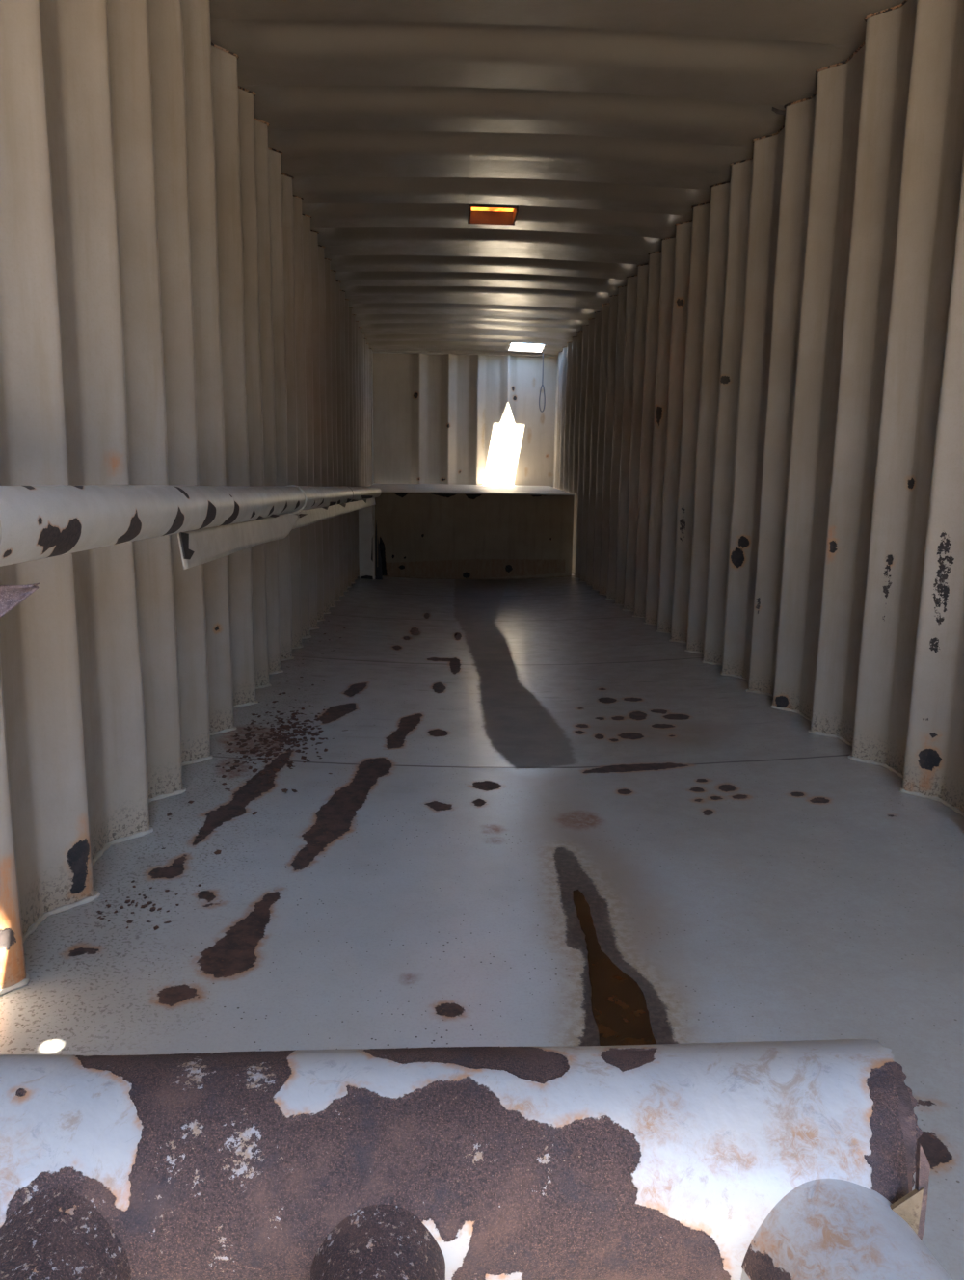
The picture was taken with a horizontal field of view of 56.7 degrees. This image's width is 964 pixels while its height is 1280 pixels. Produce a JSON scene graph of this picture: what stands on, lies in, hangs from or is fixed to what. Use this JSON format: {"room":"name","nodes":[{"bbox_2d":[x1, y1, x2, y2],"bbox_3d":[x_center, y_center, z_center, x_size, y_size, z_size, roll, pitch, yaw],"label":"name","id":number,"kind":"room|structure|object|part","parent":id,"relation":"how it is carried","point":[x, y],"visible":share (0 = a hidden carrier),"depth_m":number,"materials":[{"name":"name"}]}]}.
{"room":"shipping container interior","nodes":[
{"label":"shipping container interior","id":0,"kind":"room"},
{"bbox_2d":[0,0,372,988],"bbox_3d":[-1.092,-1.217,4.860,0.089,2.680,13.547,0,10,-3],"label":"wall","id":1,"kind":"structure","parent":0,"point":[172,313],"depth_m":2.50,"materials":[{"name":"metal"}]},
{"bbox_2d":[0,575,359,995],"bbox_3d":[-1.160,-0.081,6.082,0.096,0.014,11.519,0,10,-3],"label":"trim","id":2,"kind":"structure","parent":1,"relation":"attached to","point":[43,916],"depth_m":2.40,"materials":[{"name":"paint"}]},
{"bbox_2d":[209,0,371,348],"bbox_3d":[-1.123,-2.678,5.638,0.090,0.009,11.519,0,10,-3],"label":"trim","id":3,"kind":"structure","parent":1,"relation":"attached to","point":[212,44],"depth_m":4.51,"materials":[{"name":"paint"}]},
{"bbox_2d":[371,349,373,483],"bbox_3d":[-1.446,-2.763,11.387,0.105,1.900,0.220,0,10,-3],"label":"trim","id":4,"kind":"structure","parent":1,"relation":"attached to","point":[371,350],"depth_m":11.33,"materials":[{"name":"paint"}]},
{"bbox_2d":[373,352,557,486],"bbox_3d":[-0.238,-2.812,11.504,2.510,1.890,0.080,0,10,-3],"label":"wall","id":5,"kind":"structure","parent":0,"point":[445,418],"depth_m":11.52,"materials":[{"name":"metal"}]},
{"bbox_2d":[372,346,558,356],"bbox_3d":[-0.226,-3.688,11.352,2.530,0.112,0.105,0,10,-3],"label":"trim","id":6,"kind":"structure","parent":5,"relation":"attached to","point":[512,348],"depth_m":11.33,"materials":[{"name":"paint"}]},
{"bbox_2d":[0,576,963,1279],"bbox_3d":[0.053,-0.005,5.895,2.500,0.053,12.100,0,10,-3],"label":"floor","id":7,"kind":"structure","parent":0,"point":[531,743],"depth_m":2.35,"materials":[{"name":"paint"}]},
{"bbox_2d":[0,484,382,617],"bbox_3d":[-0.946,-0.423,5.354,0.263,0.993,8.458,0,10,-3],"label":"pipe rail","id":8,"kind":"object","parent":7,"relation":"on","point":[210,522],"depth_m":1.93,"materials":[{"name":"metal"}]},
{"bbox_3d":[-0.733,-0.046,1.310,0.163,0.163,0.032,-1,10,-11],"label":"torn bracket","id":9,"kind":"part","parent":8,"relation":"part of","materials":[{"name":"metal"}]},
{"bbox_3d":[-1.221,-1.047,9.438,0.150,0.800,0.060,0,10,-3],"label":"post","id":10,"kind":"part","parent":8,"relation":"part of","materials":[{"name":"metal"}]},
{"bbox_3d":[-1.101,-1.002,9.418,0.008,0.460,0.006,0,10,-3],"label":"orange rod","id":11,"kind":"part","parent":8,"relation":"part of","materials":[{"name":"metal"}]},
{"bbox_2d":[96,620,373,930],"bbox_3d":[-0.733,0.259,4.233,0.574,0.039,4.571,0,10,-3],"label":"flakes","id":12,"kind":"object","parent":7,"relation":"on","point":[282,738],"visible":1,"depth_m":3.38,"materials":[{"name":"brown metal"}]},
{"bbox_2d":[369,482,574,579],"bbox_3d":[-0.177,-1.332,10.727,2.377,1.057,1.976,0,10,-3],"label":"ledge","id":13,"kind":"object","parent":7,"relation":"on","point":[429,531],"visible":0.91,"depth_m":9.80,"materials":[{"name":"paint"}]},
{"bbox_3d":[-0.211,-1.807,10.649,2.282,0.096,1.965,0,10,-3],"label":"plate","id":14,"kind":"part","parent":13,"relation":"part of","materials":[{"name":"paint"}]},
{"bbox_2d":[0,1039,952,1279],"bbox_3d":[-0.280,0.572,0.432,1.081,0.649,0.334,0,10,-3],"label":"pipe","id":15,"kind":"object","parent":7,"relation":"on","point":[770,1160],"visible":1,"depth_m":0.45,"materials":[{"name":"metal"}]},
{"bbox_3d":[0.216,0.299,0.516,0.035,0.123,0.123,0,10,-3],"label":"plate","id":16,"kind":"part","parent":15,"relation":"part of","materials":[{"name":"brown metal"}]},
{"bbox_2d":[572,889,656,1045],"bbox_3d":[0.273,0.710,1.858,0.114,0.004,0.852,1,10,2],"label":"puddle","id":17,"kind":"object","parent":7,"relation":"on","point":[620,1012],"visible":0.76,"depth_m":1.79,"materials":[{"name":"liquid"}]},
{"bbox_2d":[209,0,904,354],"bbox_3d":[0.129,-2.546,4.723,2.500,0.080,13.556,0,10,-3],"label":"ceiling","id":18,"kind":"structure","parent":0,"point":[604,122],"depth_m":4.21,"materials":[{"name":"paint"}]},
{"bbox_2d":[467,204,518,225],"bbox_3d":[0.068,-2.730,5.679,0.320,0.090,0.295,0,10,-3],"label":"ceiling lamp","id":19,"kind":"object","parent":18,"relation":"attached to","point":[478,214],"visible":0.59,"depth_m":5.80,"materials":[{"name":"orange plastic"}]},
{"bbox_3d":[-0.078,-2.734,5.671,0.012,0.085,0.255,0,10,-3],"label":"frame","id":20,"kind":"part","parent":19,"relation":"part of","materials":[{"name":"metal"}]},
{"bbox_3d":[0.061,-2.753,5.811,0.304,0.090,0.012,0,10,-3],"label":"frame","id":21,"kind":"part","parent":19,"relation":"part of","materials":[{"name":"metal"}]},
{"bbox_3d":[0.075,-2.720,5.546,0.304,0.065,0.012,0,10,-3],"label":"frame","id":22,"kind":"part","parent":19,"relation":"part of","materials":[{"name":"metal"}]},
{"bbox_3d":[0.214,-2.732,5.687,0.012,0.085,0.255,0,10,-3],"label":"frame","id":23,"kind":"part","parent":19,"relation":"part of","materials":[{"name":"metal"}]},
{"bbox_2d":[772,106,785,116],"bbox_3d":[1.317,-2.325,3.957,0.085,0.056,0.024,-1,10,-11],"label":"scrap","id":24,"kind":"object","parent":18,"relation":"hanging from","point":[781,112],"visible":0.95,"depth_m":3.95,"materials":[{"name":"metal"}]},
{"bbox_3d":[0.547,-3.616,10.953,0.470,0.036,0.545,0,10,-3],"label":"frame","id":25,"kind":"object","parent":18,"relation":"attached to","visible":0},
{"bbox_2d":[538,352,545,412],"bbox_3d":[0.765,-3.260,11.262,0.081,0.757,0.023,0,10,-3],"label":"wire loop","id":26,"kind":"object","parent":25,"relation":"hanging from","point":[543,353],"visible":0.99,"depth_m":11.27,"materials":[{"name":"grey metal"}]},
{"bbox_2d":[555,0,963,812],"bbox_3d":[1.315,-1.204,4.983,0.090,2.680,13.563,0,10,-3],"label":"wall","id":27,"kind":"structure","parent":0,"point":[760,438],"depth_m":3.72,"materials":[{"name":"metal"}]},
{"bbox_2d":[553,355,558,487],"bbox_3d":[0.990,-2.751,11.519,0.075,1.900,0.220,0,10,-3],"label":"trim","id":28,"kind":"structure","parent":27,"relation":"attached to","point":[556,393],"depth_m":11.52,"materials":[{"name":"paint"}]},
{"bbox_2d":[560,0,907,351],"bbox_3d":[1.276,-2.665,5.768,0.090,0.009,11.520,0,10,-3],"label":"trim","id":29,"kind":"structure","parent":27,"relation":"attached to","point":[904,1],"depth_m":3.92,"materials":[{"name":"paint"}]},
{"bbox_2d":[571,574,963,833],"bbox_3d":[1.238,-0.069,6.212,0.096,0.014,11.520,0,10,-3],"label":"trim","id":30,"kind":"structure","parent":27,"relation":"attached to","point":[901,790],"depth_m":3.58,"materials":[{"name":"paint"}]}
]}

